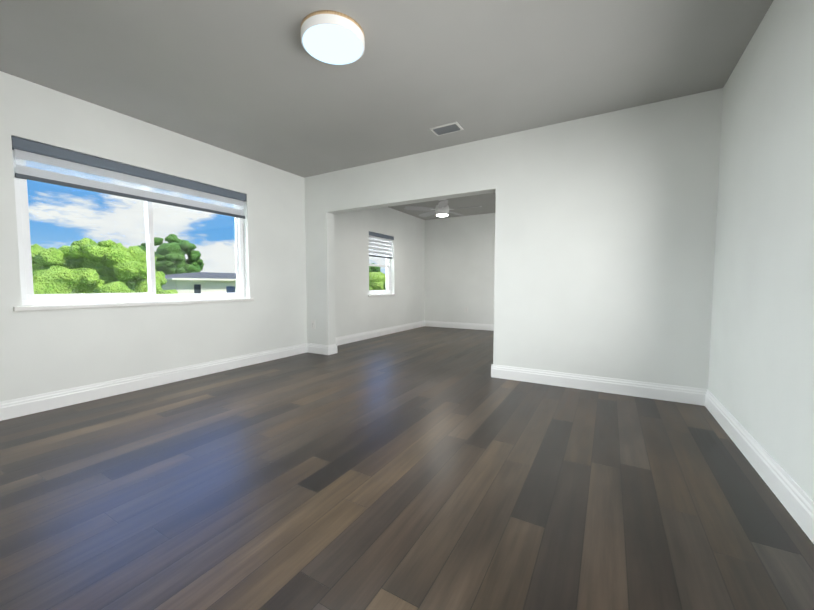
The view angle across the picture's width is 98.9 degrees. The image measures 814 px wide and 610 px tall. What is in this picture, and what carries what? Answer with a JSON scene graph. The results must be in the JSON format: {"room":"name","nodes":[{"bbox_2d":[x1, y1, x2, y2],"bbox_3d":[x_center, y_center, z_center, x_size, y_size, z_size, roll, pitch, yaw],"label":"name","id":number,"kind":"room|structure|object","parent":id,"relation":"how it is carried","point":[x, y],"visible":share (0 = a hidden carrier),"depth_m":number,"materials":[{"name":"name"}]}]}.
{"room":"empty living room","nodes":[
{"label":"empty living room","id":0,"kind":"room"},
{"bbox_2d":[0,71,424,401],"bbox_3d":[-1.898,-0.510,4.283,0.200,2.440,9.250,2,4,30],"label":"wall","id":1,"kind":"structure","parent":0,"point":[44,351],"depth_m":3.48,"materials":[{"name":"paint"}]},
{"bbox_2d":[12,150,244,305],"bbox_3d":[-2.447,-0.648,3.372,0.085,1.216,1.856,2,4,30],"label":"window","id":2,"kind":"structure","parent":1,"relation":"in","point":[29,296],"depth_m":3.07,"materials":[{"name":"white plastic"}]},
{"bbox_2d":[11,136,246,225],"bbox_3d":[-2.374,-0.936,3.313,0.066,0.630,1.854,2,4,30],"label":"window blind","id":3,"kind":"object","parent":2,"relation":"attached to","point":[37,152],"visible":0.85,"depth_m":3.02,"materials":[{"name":"grey fabric"}]},
{"bbox_2d":[13,298,253,310],"bbox_3d":[-2.365,-0.021,3.361,0.112,0.033,1.950,2,4,30],"label":"sill","id":4,"kind":"structure","parent":1,"relation":"attached to","point":[62,306],"depth_m":3.03,"materials":[{"name":"white wood"}]},
{"bbox_2d":[0,343,306,420],"bbox_3d":[-2.721,0.736,2.719,0.017,0.132,5.200,2,4,30],"label":"baseboard","id":5,"kind":"structure","parent":1,"relation":"attached to","point":[18,407],"depth_m":3.11,"materials":[{"name":"white wood"}]},
{"bbox_2d":[369,239,390,293],"bbox_3d":[-0.569,-0.769,6.605,0.087,1.126,0.836,2,4,30],"label":"window","id":6,"kind":"structure","parent":1,"relation":"in","point":[388,276],"depth_m":6.88,"materials":[{"name":"white plastic"}]},
{"bbox_2d":[369,231,393,258],"bbox_3d":[-0.497,-1.023,6.548,0.066,0.610,0.834,2,4,30],"label":"window blind","id":7,"kind":"object","parent":6,"relation":"attached to","point":[383,237],"visible":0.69,"depth_m":6.53,"materials":[{"name":"grey fabric"}]},
{"bbox_2d":[336,320,424,345],"bbox_3d":[-0.467,0.512,6.596,0.017,0.132,3.480,2,4,30],"label":"baseboard","id":8,"kind":"structure","parent":1,"relation":"attached to","point":[346,339],"depth_m":6.42,"materials":[{"name":"white wood"}]},
{"bbox_2d":[368,294,395,296],"bbox_3d":[-0.489,-0.188,6.592,0.110,0.031,0.920,2,4,30],"label":"sill","id":9,"kind":"structure","parent":1,"relation":"attached to","point":[381,295],"depth_m":6.49,"materials":[{"name":"white wood"}]},
{"bbox_2d":[0,0,772,219],"bbox_3d":[0.091,-1.737,3.056,4.800,0.150,9.250,2,4,30],"label":"ceiling","id":10,"kind":"structure","parent":0,"point":[253,80],"depth_m":2.36,"materials":[{"name":"paint"}]},
{"bbox_2d":[300,10,364,64],"bbox_3d":[-0.439,-1.565,2.071,0.371,0.080,0.371,2,4,30],"label":"ceiling light","id":11,"kind":"object","parent":10,"relation":"attached to","point":[332,37],"visible":1,"depth_m":2.00,"materials":[{"name":"white plastic"}]},
{"bbox_2d":[404,199,480,216],"bbox_3d":[0.631,-1.661,5.893,1.245,0.328,1.252,2,4,30],"label":"fan","id":12,"kind":"object","parent":10,"relation":"hanging from","point":[441,209],"visible":0.88,"depth_m":5.81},
{"bbox_2d":[429,122,463,135],"bbox_3d":[0.376,-1.667,3.311,0.275,0.017,0.175,2,4,30],"label":"ceiling vent","id":13,"kind":"object","parent":10,"relation":"in","point":[447,128],"visible":1,"depth_m":3.29,"materials":[{"name":"white metal"}]},
{"bbox_2d":[0,326,813,609],"bbox_3d":[0.091,0.834,3.204,4.800,0.120,9.250,2,4,30],"label":"floor","id":14,"kind":"structure","parent":0,"point":[429,468],"depth_m":1.56,"materials":[{"name":"brown wood"}]},
{"bbox_2d":[425,213,494,323],"bbox_3d":[2.362,-0.669,7.038,4.400,2.440,0.200,2,4,30],"label":"wall","id":15,"kind":"structure","parent":0,"point":[459,262],"depth_m":7.61,"materials":[{"name":"paint"}]},
{"bbox_2d":[425,320,493,330],"bbox_3d":[2.308,0.488,7.011,4.400,0.132,0.017,2,4,30],"label":"baseboard","id":16,"kind":"structure","parent":15,"relation":"attached to","point":[476,326],"depth_m":7.66,"materials":[{"name":"white wood"}]},
{"bbox_2d":[304,88,722,388],"bbox_3d":[0.518,-0.486,3.864,4.400,2.440,0.150,2,4,30],"label":"wall","id":17,"kind":"structure","parent":0,"point":[605,230],"depth_m":3.13,"materials":[{"name":"paint"}]},
{"bbox_2d":[307,343,706,405],"bbox_3d":[0.518,0.666,3.931,4.400,0.132,0.184,2,4,30],"label":"baseboard","id":18,"kind":"structure","parent":17,"relation":"attached to","point":[682,394],"depth_m":3.14,"materials":[{"name":"white wood"}]},
{"bbox_2d":[708,0,813,500],"bbox_3d":[2.081,-0.377,1.978,0.200,2.440,9.250,2,4,30],"label":"wall","id":19,"kind":"structure","parent":0,"point":[761,377],"depth_m":1.76,"materials":[{"name":"paint"}]},
{"bbox_2d":[705,389,813,543],"bbox_3d":[1.071,0.862,0.523,0.017,0.132,5.200,2,4,30],"label":"baseboard","id":20,"kind":"structure","parent":19,"relation":"attached to","point":[795,499],"depth_m":1.66,"materials":[{"name":"white wood"}]},
{"label":"outside","id":21,"kind":"structure","parent":0,"visible":0},
{"bbox_3d":[-74.669,-0.189,78.064,320.000,0.300,460.000,2,4,30],"label":"ground","id":22,"kind":"structure","parent":21,"visible":0},
{"bbox_2d":[31,238,177,293],"bbox_3d":[-10.873,0.564,12.305,5.269,5.770,5.152,2,4,30],"label":"bushes","id":23,"kind":"object","parent":22,"relation":"on","point":[45,254],"depth_m":11.27,"materials":[{"name":"green plant"}]},
{"bbox_2d":[137,234,203,274],"bbox_3d":[-30.455,-3.831,44.797,7.780,10.803,7.863,2,4,30],"label":"tree","id":24,"kind":"object","parent":22,"relation":"on","point":[183,265],"depth_m":42.82,"materials":[{"name":"green plant"}]},
{"bbox_2d":[162,272,236,293],"bbox_3d":[-20.328,-0.812,38.514,10.800,5.500,14.900,2,4,30],"label":"building","id":25,"kind":"structure","parent":22,"relation":"on","point":[206,277],"depth_m":32.68,"materials":[{"name":"white"}]},
{"bbox_2d":[369,263,380,271],"bbox_3d":[-5.164,-0.833,30.555,6.803,6.459,6.838,2,4,30],"label":"tree","id":26,"kind":"object","parent":22,"relation":"on","point":[373,268],"depth_m":30.20,"materials":[{"name":"green plant"}]},
{"bbox_2d":[369,272,385,289],"bbox_3d":[-2.108,0.588,19.166,5.663,4.933,5.774,2,4,30],"label":"tree","id":27,"kind":"object","parent":22,"relation":"on","point":[379,285],"depth_m":17.52,"materials":[{"name":"green plant"}]}
]}

